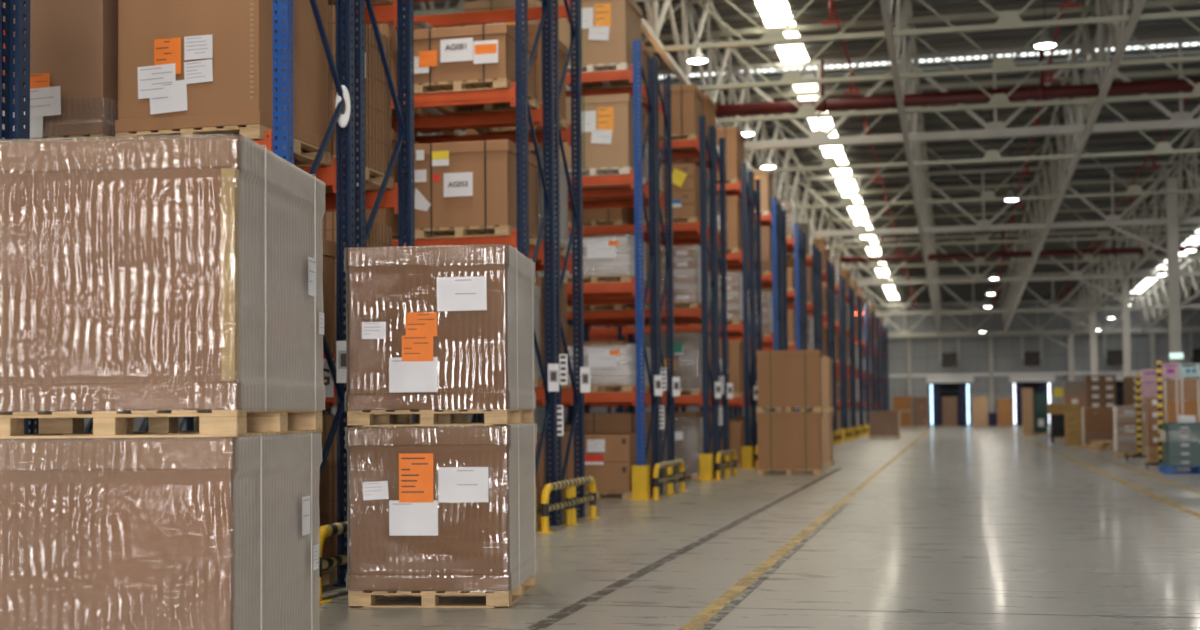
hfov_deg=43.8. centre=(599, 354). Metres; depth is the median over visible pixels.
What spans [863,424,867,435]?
guard
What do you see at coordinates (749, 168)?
pallet
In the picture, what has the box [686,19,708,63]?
lamp
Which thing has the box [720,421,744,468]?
pallet
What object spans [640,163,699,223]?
pallet
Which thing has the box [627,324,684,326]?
pallet
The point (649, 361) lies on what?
pallet
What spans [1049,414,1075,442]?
cart
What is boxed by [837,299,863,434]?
rack
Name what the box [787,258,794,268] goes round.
pallet
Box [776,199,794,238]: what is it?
pallet
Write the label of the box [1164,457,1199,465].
crate
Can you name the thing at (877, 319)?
rack
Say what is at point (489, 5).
pallet
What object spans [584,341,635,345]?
pallet
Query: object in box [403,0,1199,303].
ceiling
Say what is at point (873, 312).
rack
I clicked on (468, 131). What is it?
pallet
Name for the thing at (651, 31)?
roof truss
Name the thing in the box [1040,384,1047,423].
cushion
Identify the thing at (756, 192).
rack
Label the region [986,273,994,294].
lamp
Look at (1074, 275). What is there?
roof truss
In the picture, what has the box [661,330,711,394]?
pallet
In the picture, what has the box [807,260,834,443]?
rack
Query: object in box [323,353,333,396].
board
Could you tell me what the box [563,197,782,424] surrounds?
rack
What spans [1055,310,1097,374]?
steel column
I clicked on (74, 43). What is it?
pallet
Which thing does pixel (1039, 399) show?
pallet
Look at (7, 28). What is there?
rack
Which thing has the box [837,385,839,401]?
pallet
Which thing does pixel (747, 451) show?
protector
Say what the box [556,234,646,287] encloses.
pallet
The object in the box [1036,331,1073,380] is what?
steel column
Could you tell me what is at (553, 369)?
plate
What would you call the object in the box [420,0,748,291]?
roof truss
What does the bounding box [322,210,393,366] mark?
pallet
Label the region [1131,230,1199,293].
window
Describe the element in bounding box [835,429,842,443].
guard
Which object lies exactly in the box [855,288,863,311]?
pallet
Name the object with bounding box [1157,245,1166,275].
lamp
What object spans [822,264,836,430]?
rack
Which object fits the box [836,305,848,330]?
pallet
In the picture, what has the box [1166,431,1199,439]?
crate
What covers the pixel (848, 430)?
guard
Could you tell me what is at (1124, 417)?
pallet
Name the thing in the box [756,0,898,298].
window
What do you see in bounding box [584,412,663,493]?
pallet
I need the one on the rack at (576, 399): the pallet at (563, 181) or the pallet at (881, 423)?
the pallet at (563, 181)
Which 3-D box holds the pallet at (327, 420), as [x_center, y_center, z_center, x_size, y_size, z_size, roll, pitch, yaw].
[-2.329,1.091,11.751,1.094,1.250,1.166,-1,-2,14]
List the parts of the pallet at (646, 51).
lid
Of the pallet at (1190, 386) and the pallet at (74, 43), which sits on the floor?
the pallet at (1190, 386)
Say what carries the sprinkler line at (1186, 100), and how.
hanging from the ceiling
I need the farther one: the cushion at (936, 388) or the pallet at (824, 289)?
the cushion at (936, 388)
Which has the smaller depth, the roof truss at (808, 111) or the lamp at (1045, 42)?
the lamp at (1045, 42)
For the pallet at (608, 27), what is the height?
1.155 m
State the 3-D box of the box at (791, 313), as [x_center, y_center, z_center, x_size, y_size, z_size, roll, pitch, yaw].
[5.106,-0.752,43.144,1.096,1.005,1.178,-1,-2,13]
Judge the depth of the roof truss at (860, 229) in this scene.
53.45 m
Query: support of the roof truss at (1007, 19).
attached to the ceiling
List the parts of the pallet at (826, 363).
lid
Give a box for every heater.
[939,335,959,366]
[1021,334,1041,365]
[1104,332,1122,364]
[1190,331,1199,362]
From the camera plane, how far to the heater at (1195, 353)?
98.14 m
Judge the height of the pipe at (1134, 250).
1.260 m
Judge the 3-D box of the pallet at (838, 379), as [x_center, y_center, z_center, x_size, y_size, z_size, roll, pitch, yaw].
[10.233,1.536,64.679,1.096,1.085,1.180,-1,-2,13]
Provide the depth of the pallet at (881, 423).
62.81 m
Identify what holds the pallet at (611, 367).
on the rack at (615, 290)
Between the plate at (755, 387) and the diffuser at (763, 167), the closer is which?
the plate at (755, 387)
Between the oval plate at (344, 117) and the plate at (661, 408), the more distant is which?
the plate at (661, 408)
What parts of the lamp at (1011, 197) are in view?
lamp shade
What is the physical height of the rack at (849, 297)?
6.550 m
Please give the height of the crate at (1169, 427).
0.155 m
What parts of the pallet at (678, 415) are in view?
lid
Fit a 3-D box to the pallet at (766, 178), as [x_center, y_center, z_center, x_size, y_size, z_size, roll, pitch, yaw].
[3.812,-4.049,38.053,1.096,1.155,1.182,-1,-2,13]
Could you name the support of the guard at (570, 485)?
on the floor
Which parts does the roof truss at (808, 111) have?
gusset plate, gusset plate, gusset plate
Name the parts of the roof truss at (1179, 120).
gusset plate, gusset plate, gusset plate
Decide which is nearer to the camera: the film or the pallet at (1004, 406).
the film
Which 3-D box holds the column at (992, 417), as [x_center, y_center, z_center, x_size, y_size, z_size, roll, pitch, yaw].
[26.817,1.814,102.260,0.600,6.100,0.380,-1,-2,13]
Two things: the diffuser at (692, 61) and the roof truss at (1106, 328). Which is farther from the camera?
the roof truss at (1106, 328)
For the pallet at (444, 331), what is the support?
on the pallet at (433, 512)
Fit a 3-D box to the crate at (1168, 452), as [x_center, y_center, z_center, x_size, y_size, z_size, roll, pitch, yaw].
[10.732,1.802,27.465,0.614,0.155,0.416,-1,-2,13]
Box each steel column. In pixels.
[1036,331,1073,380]
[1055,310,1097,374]
[1077,277,1130,401]
[1108,178,1181,378]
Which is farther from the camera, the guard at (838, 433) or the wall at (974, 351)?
the wall at (974, 351)
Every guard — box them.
[319,521,346,603]
[538,476,600,533]
[651,459,687,498]
[714,449,739,479]
[755,445,757,467]
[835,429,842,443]
[846,427,852,440]
[856,426,860,437]
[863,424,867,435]
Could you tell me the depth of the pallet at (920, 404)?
98.23 m
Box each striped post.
[1126,374,1145,460]
[1145,361,1176,468]
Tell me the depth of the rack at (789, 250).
44.72 m
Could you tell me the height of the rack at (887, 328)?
6.550 m
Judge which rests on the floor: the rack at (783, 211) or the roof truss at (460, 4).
the rack at (783, 211)
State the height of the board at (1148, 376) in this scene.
2.120 m
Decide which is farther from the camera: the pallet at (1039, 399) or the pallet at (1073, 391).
the pallet at (1039, 399)
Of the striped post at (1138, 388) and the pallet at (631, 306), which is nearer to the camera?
the pallet at (631, 306)
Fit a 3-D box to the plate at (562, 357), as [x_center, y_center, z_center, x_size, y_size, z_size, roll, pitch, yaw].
[-0.411,0.163,16.640,0.100,0.340,0.006,0,-2,-12]
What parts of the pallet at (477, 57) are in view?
lid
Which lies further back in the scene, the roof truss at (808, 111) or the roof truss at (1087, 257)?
the roof truss at (1087, 257)
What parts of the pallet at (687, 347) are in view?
lid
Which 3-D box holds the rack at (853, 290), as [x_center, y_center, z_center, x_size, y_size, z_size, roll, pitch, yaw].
[9.837,0.382,66.122,2.920,6.550,1.190,-1,-2,13]
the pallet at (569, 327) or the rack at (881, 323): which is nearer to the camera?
the pallet at (569, 327)
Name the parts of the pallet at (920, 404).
lid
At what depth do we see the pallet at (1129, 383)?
52.22 m
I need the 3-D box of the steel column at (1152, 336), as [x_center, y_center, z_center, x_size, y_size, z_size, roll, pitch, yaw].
[37.034,1.630,99.930,0.300,6.100,0.170,-1,-2,13]
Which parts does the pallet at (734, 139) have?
lid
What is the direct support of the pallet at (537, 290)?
on the rack at (514, 95)
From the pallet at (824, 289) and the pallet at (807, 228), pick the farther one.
the pallet at (824, 289)
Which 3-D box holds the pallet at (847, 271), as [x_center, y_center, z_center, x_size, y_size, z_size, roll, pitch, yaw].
[10.507,-3.087,66.080,1.096,1.225,1.180,-1,-2,13]
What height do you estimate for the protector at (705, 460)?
0.480 m
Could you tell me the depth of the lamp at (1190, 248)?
56.74 m
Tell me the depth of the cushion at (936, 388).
103.33 m
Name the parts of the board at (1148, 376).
panel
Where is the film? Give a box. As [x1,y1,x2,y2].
[1160,430,1165,440]
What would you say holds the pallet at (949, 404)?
on the floor
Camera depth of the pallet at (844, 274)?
64.32 m
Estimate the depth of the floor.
12.88 m
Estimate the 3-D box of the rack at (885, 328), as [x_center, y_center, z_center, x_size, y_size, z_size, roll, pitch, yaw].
[17.284,1.494,97.378,2.920,6.550,1.190,-1,-2,13]
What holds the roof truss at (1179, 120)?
attached to the roof truss at (651, 31)
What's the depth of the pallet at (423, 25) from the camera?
17.36 m
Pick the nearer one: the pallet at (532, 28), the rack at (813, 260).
the pallet at (532, 28)
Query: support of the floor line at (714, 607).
on the floor
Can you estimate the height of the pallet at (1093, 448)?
0.130 m
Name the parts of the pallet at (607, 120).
lid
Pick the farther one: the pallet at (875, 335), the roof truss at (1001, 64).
the pallet at (875, 335)
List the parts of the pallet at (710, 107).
lid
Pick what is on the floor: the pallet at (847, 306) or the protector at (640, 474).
the protector at (640, 474)
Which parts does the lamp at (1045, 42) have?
lamp shade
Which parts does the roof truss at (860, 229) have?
gusset plate, gusset plate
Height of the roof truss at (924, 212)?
4.732 m
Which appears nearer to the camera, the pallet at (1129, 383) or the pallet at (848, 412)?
the pallet at (1129, 383)
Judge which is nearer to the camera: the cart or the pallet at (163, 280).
the pallet at (163, 280)
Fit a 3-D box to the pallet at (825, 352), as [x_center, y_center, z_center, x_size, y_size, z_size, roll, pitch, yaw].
[7.624,-0.410,53.847,1.096,1.085,1.180,-1,-2,13]
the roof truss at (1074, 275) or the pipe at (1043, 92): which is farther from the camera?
the roof truss at (1074, 275)
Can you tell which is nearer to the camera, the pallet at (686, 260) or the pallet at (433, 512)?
the pallet at (433, 512)
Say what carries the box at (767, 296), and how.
on the rack at (773, 219)
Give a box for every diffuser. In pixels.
[688,59,707,63]
[742,133,753,135]
[761,166,774,168]
[1035,43,1055,48]
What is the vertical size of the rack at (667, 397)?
6.550 m
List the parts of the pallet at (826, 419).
lid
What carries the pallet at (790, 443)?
on the floor
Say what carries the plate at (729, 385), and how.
attached to the rack at (719, 159)
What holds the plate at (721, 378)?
attached to the rack at (719, 159)
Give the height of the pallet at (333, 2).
1.250 m
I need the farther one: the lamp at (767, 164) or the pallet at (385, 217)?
the lamp at (767, 164)
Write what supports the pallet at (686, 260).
on the rack at (699, 229)
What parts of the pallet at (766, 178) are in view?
lid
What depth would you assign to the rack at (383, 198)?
12.18 m
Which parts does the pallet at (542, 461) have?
lid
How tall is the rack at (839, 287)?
6.550 m
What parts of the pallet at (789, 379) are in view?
lid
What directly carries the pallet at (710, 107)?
on the rack at (719, 159)
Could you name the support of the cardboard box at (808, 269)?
on the rack at (813, 260)
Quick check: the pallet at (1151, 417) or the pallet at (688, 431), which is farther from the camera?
the pallet at (1151, 417)
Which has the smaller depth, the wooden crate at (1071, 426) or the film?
the film
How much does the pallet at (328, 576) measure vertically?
0.920 m
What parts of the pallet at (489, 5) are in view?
lid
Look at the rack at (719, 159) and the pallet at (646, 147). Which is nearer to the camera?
the pallet at (646, 147)
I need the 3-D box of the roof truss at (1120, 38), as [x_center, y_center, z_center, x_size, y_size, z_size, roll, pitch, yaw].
[17.383,-5.215,59.286,0.580,4.732,87.036,-1,-2,13]
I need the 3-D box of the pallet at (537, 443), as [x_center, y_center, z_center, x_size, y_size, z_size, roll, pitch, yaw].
[-1.289,1.410,16.083,1.080,0.920,1.166,-1,-2,14]
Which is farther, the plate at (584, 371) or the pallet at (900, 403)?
the pallet at (900, 403)
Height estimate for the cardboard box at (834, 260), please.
1.134 m
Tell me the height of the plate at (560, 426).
0.340 m
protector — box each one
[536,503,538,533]
[628,465,651,499]
[697,453,714,480]
[740,446,754,468]
[841,429,844,440]
[849,427,854,437]
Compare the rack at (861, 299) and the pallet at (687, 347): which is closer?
the pallet at (687, 347)
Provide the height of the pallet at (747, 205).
1.225 m
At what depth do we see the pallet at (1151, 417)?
32.24 m
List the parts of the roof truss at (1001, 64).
gusset plate, gusset plate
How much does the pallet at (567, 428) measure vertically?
1.005 m
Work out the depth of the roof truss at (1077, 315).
62.45 m
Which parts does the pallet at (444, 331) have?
lid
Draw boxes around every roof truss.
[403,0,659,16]
[403,0,1199,52]
[414,0,1199,90]
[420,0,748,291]
[430,0,1199,134]
[462,36,1199,149]
[593,296,1199,339]
[641,0,875,304]
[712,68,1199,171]
[753,131,1199,208]
[773,159,1199,236]
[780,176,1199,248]
[803,204,1199,268]
[830,227,1199,285]
[855,268,1199,315]
[880,0,941,335]
[999,0,1146,334]
[1067,128,1199,332]
[1136,243,1199,331]
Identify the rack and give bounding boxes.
[0,0,29,433]
[11,0,354,585]
[28,0,415,581]
[90,0,560,525]
[139,39,661,494]
[143,0,587,524]
[179,59,676,494]
[536,115,720,477]
[536,128,730,476]
[536,172,762,444]
[563,163,756,466]
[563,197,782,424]
[602,205,787,411]
[606,223,803,412]
[624,232,807,412]
[729,244,819,419]
[737,251,823,415]
[770,274,845,439]
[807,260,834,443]
[810,303,868,423]
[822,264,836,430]
[825,312,875,410]
[835,277,847,428]
[836,285,855,437]
[836,290,856,436]
[836,295,862,424]
[836,305,870,410]
[836,310,874,410]
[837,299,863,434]
[837,322,883,410]
[839,324,884,410]
[856,317,879,410]
[870,318,880,410]
[870,327,887,410]
[880,328,888,410]
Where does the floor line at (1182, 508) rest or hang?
on the floor
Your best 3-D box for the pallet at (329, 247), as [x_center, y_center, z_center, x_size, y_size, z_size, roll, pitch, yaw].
[-2.614,-0.348,10.604,1.096,1.005,1.178,-1,-2,13]
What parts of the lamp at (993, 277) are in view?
lamp shade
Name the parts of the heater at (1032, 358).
casing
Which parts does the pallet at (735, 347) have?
lid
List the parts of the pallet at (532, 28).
lid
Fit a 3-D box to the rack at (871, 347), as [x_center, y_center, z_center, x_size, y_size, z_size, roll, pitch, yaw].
[13.439,0.920,81.240,2.920,6.550,1.190,-1,-2,13]
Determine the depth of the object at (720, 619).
11.11 m
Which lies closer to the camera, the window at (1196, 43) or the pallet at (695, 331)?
the pallet at (695, 331)
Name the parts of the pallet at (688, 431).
lid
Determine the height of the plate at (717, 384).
0.300 m
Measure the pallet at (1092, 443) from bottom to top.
0.130 m
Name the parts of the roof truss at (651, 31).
batten plate, batten plate, batten plate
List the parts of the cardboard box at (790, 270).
lid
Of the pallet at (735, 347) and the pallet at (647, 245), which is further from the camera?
the pallet at (735, 347)
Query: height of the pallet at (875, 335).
1.155 m
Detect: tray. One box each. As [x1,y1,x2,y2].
[0,382,242,410]
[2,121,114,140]
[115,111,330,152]
[348,392,509,409]
[349,572,511,590]
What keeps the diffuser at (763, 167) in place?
attached to the lamp at (767, 164)
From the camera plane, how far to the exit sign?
51.64 m
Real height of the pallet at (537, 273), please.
1.134 m
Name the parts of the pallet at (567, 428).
lid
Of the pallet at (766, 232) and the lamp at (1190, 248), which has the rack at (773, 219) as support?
the pallet at (766, 232)
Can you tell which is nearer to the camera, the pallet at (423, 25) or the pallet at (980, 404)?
the pallet at (423, 25)
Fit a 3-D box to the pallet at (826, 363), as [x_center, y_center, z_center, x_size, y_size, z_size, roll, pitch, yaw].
[4.577,0.682,33.446,1.220,1.195,1.208,-1,-2,12]
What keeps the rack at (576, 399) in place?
on the floor
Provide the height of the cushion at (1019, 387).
2.750 m
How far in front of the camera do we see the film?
27.78 m
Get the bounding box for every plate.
[335,85,350,127]
[336,341,346,382]
[548,364,558,390]
[557,405,563,435]
[559,354,567,384]
[580,367,589,392]
[654,375,661,395]
[659,406,663,428]
[661,368,666,390]
[672,377,679,395]
[715,382,720,397]
[718,406,721,424]
[719,376,723,393]
[727,383,732,398]
[754,386,757,399]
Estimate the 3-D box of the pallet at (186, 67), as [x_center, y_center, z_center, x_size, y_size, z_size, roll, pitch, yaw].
[-2.665,-2.025,10.664,1.088,1.240,1.174,-1,-2,14]
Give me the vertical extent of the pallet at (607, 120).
1.155 m
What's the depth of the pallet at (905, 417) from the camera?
96.50 m
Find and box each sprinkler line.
[821,0,916,305]
[991,0,1080,303]
[1054,91,1191,301]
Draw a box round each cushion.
[933,385,940,424]
[959,385,966,424]
[1016,384,1022,423]
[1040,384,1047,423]
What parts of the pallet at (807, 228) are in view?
lid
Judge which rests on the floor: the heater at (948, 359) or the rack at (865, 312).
the rack at (865, 312)
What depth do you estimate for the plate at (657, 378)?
21.90 m
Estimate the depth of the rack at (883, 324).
93.47 m
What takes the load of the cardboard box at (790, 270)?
on the rack at (795, 242)
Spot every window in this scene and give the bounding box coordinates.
[658,42,1199,78]
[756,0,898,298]
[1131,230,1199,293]
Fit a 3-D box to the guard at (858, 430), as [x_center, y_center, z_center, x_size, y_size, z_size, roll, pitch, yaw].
[11.243,3.353,65.018,0.160,0.502,2.260,-1,-2,13]
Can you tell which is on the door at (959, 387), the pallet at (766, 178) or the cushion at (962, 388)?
the cushion at (962, 388)
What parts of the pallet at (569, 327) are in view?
lid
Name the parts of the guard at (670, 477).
post, rail, post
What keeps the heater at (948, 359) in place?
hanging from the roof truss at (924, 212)
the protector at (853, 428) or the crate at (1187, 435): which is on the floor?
the protector at (853, 428)
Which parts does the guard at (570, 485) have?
post, rail, post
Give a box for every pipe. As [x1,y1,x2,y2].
[419,49,1199,133]
[839,229,1199,262]
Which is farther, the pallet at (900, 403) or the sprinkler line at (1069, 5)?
the pallet at (900, 403)
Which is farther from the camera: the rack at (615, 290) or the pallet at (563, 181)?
the rack at (615, 290)
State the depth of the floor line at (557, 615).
11.74 m
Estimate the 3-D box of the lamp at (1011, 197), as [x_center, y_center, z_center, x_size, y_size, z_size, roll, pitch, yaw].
[12.427,-5.767,45.178,0.460,2.230,0.460,-1,-2,13]
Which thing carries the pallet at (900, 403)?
on the pallet
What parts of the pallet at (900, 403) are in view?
lid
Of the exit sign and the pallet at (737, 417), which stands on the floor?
the pallet at (737, 417)
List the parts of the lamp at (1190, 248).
lamp shade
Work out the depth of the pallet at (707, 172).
28.10 m
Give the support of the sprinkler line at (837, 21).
hanging from the ceiling
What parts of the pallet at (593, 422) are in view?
lid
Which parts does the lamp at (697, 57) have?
lamp shade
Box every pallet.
[0,135,325,438]
[0,432,321,629]
[2,0,117,140]
[115,0,330,167]
[290,4,392,192]
[319,459,335,587]
[321,414,345,582]
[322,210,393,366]
[323,239,335,375]
[326,130,419,239]
[327,0,393,7]
[344,244,535,426]
[345,424,537,607]
[366,17,420,116]
[392,22,456,137]
[411,23,537,113]
[412,139,538,246]
[413,414,437,422]
[433,14,460,27]
[458,23,566,133]
[464,0,546,26]
[466,125,547,149]
[529,149,568,257]
[534,276,568,388]
[534,285,540,386]
[535,271,548,276]
[535,442,540,526]
[537,433,569,522]
[554,0,642,89]
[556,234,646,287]
[559,94,645,187]
[564,425,577,433]
[567,304,634,310]
[567,325,576,345]
[567,344,648,392]
[568,199,633,226]
[568,433,642,498]
[583,43,659,102]
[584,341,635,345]
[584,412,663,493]
[590,348,650,391]
[594,142,661,199]
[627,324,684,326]
[638,84,705,151]
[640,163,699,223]
[641,245,708,308]
[641,333,709,394]
[644,244,663,293]
[659,94,716,162]
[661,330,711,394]
[663,412,711,476]
[663,418,709,479]
[689,196,741,252]
[689,272,742,325]
[693,127,744,191]
[706,171,709,225]
[708,276,710,308]
[719,340,743,396]
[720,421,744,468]
[727,226,771,274]
[734,416,750,419]
[740,161,752,198]
[747,205,748,254]
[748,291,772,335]
[753,169,772,214]
[756,350,822,412]
[756,412,822,474]
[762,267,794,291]
[775,358,833,411]
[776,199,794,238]
[787,223,812,257]
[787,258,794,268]
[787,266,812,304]
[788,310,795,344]
[807,287,826,314]
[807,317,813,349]
[813,239,826,272]
[821,412,833,465]
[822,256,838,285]
[823,295,838,323]
[823,327,827,357]
[827,248,829,260]
[835,272,847,295]
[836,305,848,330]
[836,335,838,361]
[836,377,849,402]
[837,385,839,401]
[837,410,840,429]
[841,270,850,285]
[846,280,856,304]
[846,322,856,336]
[846,338,849,365]
[848,412,849,427]
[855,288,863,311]
[855,345,857,369]
[856,379,857,402]
[863,298,869,316]
[868,411,899,437]
[870,305,874,312]
[875,335,880,352]
[893,396,911,411]
[900,412,911,427]
[913,397,928,426]
[942,397,957,426]
[972,396,988,426]
[997,399,1012,426]
[1022,388,1033,435]
[1033,393,1047,435]
[1052,406,1069,438]
[1063,381,1085,437]
[1081,407,1113,447]
[1085,375,1115,406]
[1090,441,1113,445]
[1090,445,1113,450]
[1113,406,1143,457]
[1123,376,1144,406]
[1143,407,1145,451]
[1145,397,1158,462]
[1159,464,1199,473]
[1162,379,1199,422]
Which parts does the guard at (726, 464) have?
post, rail, post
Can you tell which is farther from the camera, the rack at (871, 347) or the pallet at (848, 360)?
the rack at (871, 347)
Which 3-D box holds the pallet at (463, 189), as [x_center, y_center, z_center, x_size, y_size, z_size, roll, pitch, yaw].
[-1.348,-1.712,16.157,1.096,1.005,1.206,-1,-2,13]
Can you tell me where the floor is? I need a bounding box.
[319,425,1199,629]
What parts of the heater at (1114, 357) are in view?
casing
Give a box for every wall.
[29,406,536,432]
[537,237,1199,428]
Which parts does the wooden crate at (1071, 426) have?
corner post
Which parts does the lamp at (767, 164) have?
lamp shade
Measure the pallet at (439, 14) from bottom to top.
1.005 m
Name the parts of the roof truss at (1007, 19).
gusset plate, gusset plate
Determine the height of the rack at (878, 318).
6.550 m
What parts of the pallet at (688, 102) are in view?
lid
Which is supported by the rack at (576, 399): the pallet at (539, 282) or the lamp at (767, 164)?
the pallet at (539, 282)
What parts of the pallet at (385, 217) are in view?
lid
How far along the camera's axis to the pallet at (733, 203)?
32.08 m
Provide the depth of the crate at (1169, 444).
27.29 m
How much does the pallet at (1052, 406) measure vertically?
1.328 m
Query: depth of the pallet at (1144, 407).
41.12 m
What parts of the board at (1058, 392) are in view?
panel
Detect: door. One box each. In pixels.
[926,377,973,425]
[1009,376,1054,424]
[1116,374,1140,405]
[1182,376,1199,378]
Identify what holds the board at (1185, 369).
on the floor
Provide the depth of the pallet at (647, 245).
22.46 m
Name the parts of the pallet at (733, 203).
lid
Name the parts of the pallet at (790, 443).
lid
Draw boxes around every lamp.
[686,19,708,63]
[740,53,755,135]
[760,89,776,168]
[984,282,991,307]
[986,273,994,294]
[989,243,998,279]
[1004,143,1018,200]
[1032,0,1057,48]
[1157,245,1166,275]
[1184,201,1196,251]
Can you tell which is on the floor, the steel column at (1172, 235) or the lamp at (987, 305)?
the steel column at (1172, 235)
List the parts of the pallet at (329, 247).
lid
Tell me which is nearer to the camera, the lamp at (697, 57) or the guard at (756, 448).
the lamp at (697, 57)
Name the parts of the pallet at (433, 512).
lid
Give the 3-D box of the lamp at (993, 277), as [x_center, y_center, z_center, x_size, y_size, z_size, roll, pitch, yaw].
[17.389,-4.439,65.960,0.460,2.230,0.460,-1,-2,13]
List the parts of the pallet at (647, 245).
lid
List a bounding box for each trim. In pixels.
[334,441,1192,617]
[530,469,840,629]
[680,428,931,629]
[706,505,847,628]
[884,330,1199,337]
[889,371,1162,376]
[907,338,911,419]
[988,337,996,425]
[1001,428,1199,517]
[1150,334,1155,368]
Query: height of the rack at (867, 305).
6.550 m
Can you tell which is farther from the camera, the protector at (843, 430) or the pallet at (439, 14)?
the protector at (843, 430)
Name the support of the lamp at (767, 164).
hanging from the ceiling
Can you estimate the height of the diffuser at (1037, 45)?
0.043 m
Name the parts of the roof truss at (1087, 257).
gusset plate, gusset plate, gusset plate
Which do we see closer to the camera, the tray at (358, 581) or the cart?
the tray at (358, 581)
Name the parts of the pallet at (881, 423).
lid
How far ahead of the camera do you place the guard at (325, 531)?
10.06 m
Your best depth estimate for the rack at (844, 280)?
60.80 m
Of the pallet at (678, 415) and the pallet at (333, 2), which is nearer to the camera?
the pallet at (333, 2)
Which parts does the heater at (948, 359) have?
casing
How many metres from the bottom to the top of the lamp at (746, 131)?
2.230 m
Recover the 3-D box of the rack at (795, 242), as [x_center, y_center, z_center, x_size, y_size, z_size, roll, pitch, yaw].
[3.063,-0.405,43.643,5.680,6.550,1.190,-1,-2,13]
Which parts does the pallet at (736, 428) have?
lid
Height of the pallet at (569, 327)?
1.085 m
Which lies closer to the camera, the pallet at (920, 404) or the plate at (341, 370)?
the plate at (341, 370)
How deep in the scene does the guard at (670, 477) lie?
22.06 m
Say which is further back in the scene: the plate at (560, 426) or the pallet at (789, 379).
the pallet at (789, 379)
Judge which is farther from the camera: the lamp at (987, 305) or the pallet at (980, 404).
the pallet at (980, 404)
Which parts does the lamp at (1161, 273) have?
lamp shade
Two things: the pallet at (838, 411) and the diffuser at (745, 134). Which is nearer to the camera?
the diffuser at (745, 134)
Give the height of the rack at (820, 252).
6.550 m
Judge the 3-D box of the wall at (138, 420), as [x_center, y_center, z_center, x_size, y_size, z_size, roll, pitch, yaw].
[-18.687,-2.961,52.028,0.300,12.700,120.300,-1,-2,13]
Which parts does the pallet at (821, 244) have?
lid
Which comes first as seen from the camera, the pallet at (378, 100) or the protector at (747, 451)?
the pallet at (378, 100)
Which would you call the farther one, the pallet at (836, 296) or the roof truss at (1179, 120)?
the pallet at (836, 296)
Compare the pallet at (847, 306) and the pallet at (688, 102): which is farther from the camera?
the pallet at (847, 306)
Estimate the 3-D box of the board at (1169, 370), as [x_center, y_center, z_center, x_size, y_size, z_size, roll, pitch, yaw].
[11.356,1.220,29.659,0.300,2.090,0.046,-1,-2,13]
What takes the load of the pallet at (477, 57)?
on the rack at (514, 95)
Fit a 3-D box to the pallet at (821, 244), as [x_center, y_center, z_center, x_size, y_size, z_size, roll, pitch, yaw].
[7.626,-3.518,53.981,1.096,1.225,1.180,-1,-2,13]
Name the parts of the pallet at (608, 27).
lid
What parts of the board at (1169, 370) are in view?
panel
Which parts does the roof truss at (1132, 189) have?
gusset plate, gusset plate, gusset plate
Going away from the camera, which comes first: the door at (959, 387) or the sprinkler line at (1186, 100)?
the sprinkler line at (1186, 100)
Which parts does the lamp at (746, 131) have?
lamp shade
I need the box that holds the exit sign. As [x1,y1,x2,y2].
[1169,352,1183,358]
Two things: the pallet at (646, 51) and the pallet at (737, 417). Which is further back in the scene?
the pallet at (737, 417)
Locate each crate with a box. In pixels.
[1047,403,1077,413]
[1064,412,1081,445]
[1164,423,1199,431]
[1164,440,1199,448]
[1164,448,1199,456]
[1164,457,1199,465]
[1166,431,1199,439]
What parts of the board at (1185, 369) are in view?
panel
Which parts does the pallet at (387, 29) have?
lid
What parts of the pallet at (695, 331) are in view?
lid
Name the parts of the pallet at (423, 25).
lid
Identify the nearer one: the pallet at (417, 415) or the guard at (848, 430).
the pallet at (417, 415)
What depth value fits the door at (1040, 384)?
102.07 m
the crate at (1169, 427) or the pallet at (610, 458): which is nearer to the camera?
the pallet at (610, 458)
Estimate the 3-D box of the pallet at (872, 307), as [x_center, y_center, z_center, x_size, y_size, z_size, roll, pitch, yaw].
[15.401,-2.285,86.654,1.096,1.085,1.180,-1,-2,13]
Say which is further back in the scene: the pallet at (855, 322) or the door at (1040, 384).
the door at (1040, 384)
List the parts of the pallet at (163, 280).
lid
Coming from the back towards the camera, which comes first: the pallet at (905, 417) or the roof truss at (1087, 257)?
the pallet at (905, 417)
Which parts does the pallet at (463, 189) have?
lid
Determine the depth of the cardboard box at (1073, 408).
51.66 m
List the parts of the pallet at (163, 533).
lid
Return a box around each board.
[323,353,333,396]
[1054,388,1062,404]
[1141,369,1162,459]
[1162,364,1178,468]
[1179,364,1199,468]
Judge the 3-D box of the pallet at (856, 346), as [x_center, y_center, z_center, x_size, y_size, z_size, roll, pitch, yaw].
[11.531,0.146,70.191,1.118,1.134,1.188,-1,-2,13]
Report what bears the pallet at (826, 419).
on the floor
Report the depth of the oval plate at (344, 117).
10.94 m
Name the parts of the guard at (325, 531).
foot plate, rail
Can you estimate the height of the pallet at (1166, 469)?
0.150 m
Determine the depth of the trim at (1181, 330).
101.85 m
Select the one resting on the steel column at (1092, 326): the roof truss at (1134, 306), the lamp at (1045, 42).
the roof truss at (1134, 306)
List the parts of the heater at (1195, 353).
casing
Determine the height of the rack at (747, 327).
6.550 m
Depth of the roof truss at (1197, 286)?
88.36 m
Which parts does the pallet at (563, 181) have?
lid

